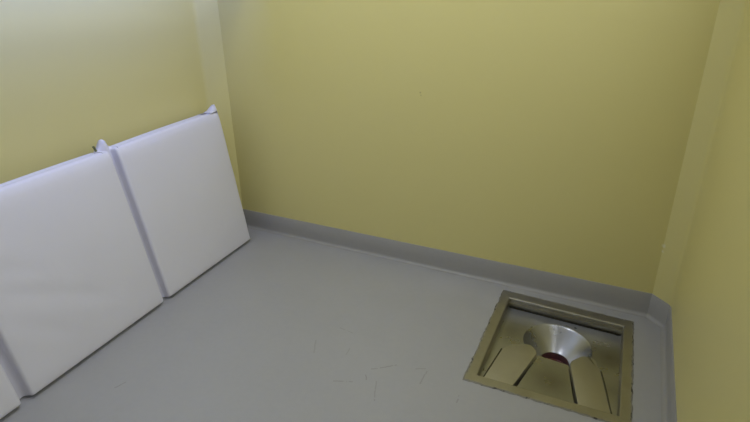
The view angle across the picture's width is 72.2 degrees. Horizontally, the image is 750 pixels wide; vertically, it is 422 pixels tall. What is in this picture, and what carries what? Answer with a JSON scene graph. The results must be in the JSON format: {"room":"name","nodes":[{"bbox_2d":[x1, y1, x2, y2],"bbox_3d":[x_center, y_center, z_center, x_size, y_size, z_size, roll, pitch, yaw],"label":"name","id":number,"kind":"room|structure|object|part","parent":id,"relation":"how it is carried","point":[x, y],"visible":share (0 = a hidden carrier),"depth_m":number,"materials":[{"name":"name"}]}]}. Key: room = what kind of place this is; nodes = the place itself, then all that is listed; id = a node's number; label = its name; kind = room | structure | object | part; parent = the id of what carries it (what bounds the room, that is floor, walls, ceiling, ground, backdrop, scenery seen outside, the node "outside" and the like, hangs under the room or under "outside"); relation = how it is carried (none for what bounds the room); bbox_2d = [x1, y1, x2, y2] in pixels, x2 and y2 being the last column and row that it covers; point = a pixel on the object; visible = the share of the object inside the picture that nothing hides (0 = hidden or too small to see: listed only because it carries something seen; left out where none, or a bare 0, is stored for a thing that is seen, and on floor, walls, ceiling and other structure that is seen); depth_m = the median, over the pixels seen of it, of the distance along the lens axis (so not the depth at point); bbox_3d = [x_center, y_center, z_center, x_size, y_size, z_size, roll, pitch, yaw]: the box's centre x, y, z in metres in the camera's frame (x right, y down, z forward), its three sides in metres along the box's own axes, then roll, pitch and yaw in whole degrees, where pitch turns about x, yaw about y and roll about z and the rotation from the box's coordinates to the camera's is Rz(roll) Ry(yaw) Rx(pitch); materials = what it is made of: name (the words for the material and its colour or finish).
{"room":"prison interior","nodes":[
{"label":"prison interior","id":0,"kind":"room"},
{"bbox_2d":[0,0,205,183],"bbox_3d":[-1.943,-0.370,1.566,0.120,3.000,3.698,10,26,25],"label":"wall","id":1,"kind":"structure","parent":0,"point":[75,74],"depth_m":2.49,"materials":[{"name":"yellow paint"}]},
{"bbox_2d":[190,0,242,207],"bbox_3d":[-1.022,-1.065,3.160,0.215,3.000,0.237,10,26,25],"label":"wall","id":2,"kind":"structure","parent":0,"point":[205,13],"depth_m":3.15,"materials":[{"name":"yellow paint"}]},
{"bbox_2d":[0,228,660,421],"bbox_3d":[-0.637,1.037,1.539,2.943,0.100,4.054,10,26,25],"label":"floor","id":3,"kind":"structure","parent":0,"point":[280,328],"depth_m":2.33,"materials":[{"name":"grey plastic"}]},
{"bbox_2d":[0,104,249,418],"bbox_3d":[-1.364,0.202,2.255,0.255,0.890,2.341,8,25,20],"label":"mattress","id":4,"kind":"object","parent":3,"relation":"on","point":[91,244],"visible":1,"depth_m":2.37,"materials":[{"name":"white leather"}]},
{"bbox_3d":[-1.623,0.529,1.585,0.077,0.809,0.765,0,22,24],"label":"padded panel","id":5,"kind":"part","parent":4,"relation":"part of","materials":[{"name":"white leather"}]},
{"bbox_3d":[-1.399,0.231,2.275,0.077,0.815,0.763,0,22,24],"label":"padded panel","id":6,"kind":"part","parent":4,"relation":"part of","materials":[{"name":"white leather"}]},
{"label":"padded panel","id":7,"kind":"part","parent":4,"relation":"part of","materials":[{"name":"white leather"}]},
{"bbox_3d":[-1.111,-0.067,2.938,0.077,0.832,0.771,0,22,24],"label":"padded panel","id":8,"kind":"part","parent":4,"relation":"part of","materials":[{"name":"white leather"}]},
{"label":"padded panel","id":9,"kind":"part","parent":4,"relation":"part of","materials":[{"name":"white leather"}]},
{"bbox_2d":[462,290,633,421],"bbox_3d":[0.822,0.710,2.382,0.650,0.210,0.774,10,25,23],"label":"toilet","id":10,"kind":"object","parent":3,"relation":"in","point":[579,361],"visible":0.99,"depth_m":2.31,"materials":[{"name":"silver metal"}]},
{"bbox_3d":[0.742,0.726,2.201,0.233,0.038,0.279,10,25,23],"label":"splash plate","id":11,"kind":"part","parent":10,"relation":"part of","materials":[{"name":"silver metal"}]},
{"bbox_2d":[217,0,719,292],"bbox_3d":[0.231,-0.860,2.638,2.528,3.000,0.120,10,26,25],"label":"wall","id":12,"kind":"structure","parent":0,"point":[551,136],"depth_m":2.61,"materials":[{"name":"yellow paint"}]},
{"bbox_2d":[243,209,651,317],"bbox_3d":[0.214,0.257,3.045,2.528,0.127,0.025,10,26,25],"label":"baseboard","id":13,"kind":"structure","parent":12,"relation":"attached to","point":[615,298],"depth_m":2.92,"materials":[{"name":"grey plastic"}]},
{"bbox_2d":[652,0,748,307],"bbox_3d":[1.429,-0.617,2.030,0.200,3.000,0.222,10,26,25],"label":"wall","id":14,"kind":"structure","parent":0,"point":[731,14],"depth_m":2.15,"materials":[{"name":"yellow paint"}]},
{"bbox_2d":[645,294,669,327],"bbox_3d":[1.357,0.483,2.477,0.025,0.127,0.113,-8,24,-17],"label":"baseboard","id":15,"kind":"structure","parent":14,"relation":"attached to","point":[658,310],"depth_m":2.48,"materials":[{"name":"grey plastic"}]},
{"bbox_2d":[671,0,749,421],"bbox_3d":[0.586,0.093,0.399,0.120,3.000,3.712,10,26,25],"label":"wall","id":16,"kind":"structure","parent":0,"point":[710,308],"depth_m":1.59,"materials":[{"name":"yellow paint"}]},
{"bbox_2d":[660,306,676,421],"bbox_3d":[0.541,1.167,0.905,0.025,0.127,3.734,10,26,25],"label":"baseboard","id":17,"kind":"structure","parent":16,"relation":"attached to","point":[667,371],"depth_m":2.10,"materials":[{"name":"grey plastic"}]}
]}

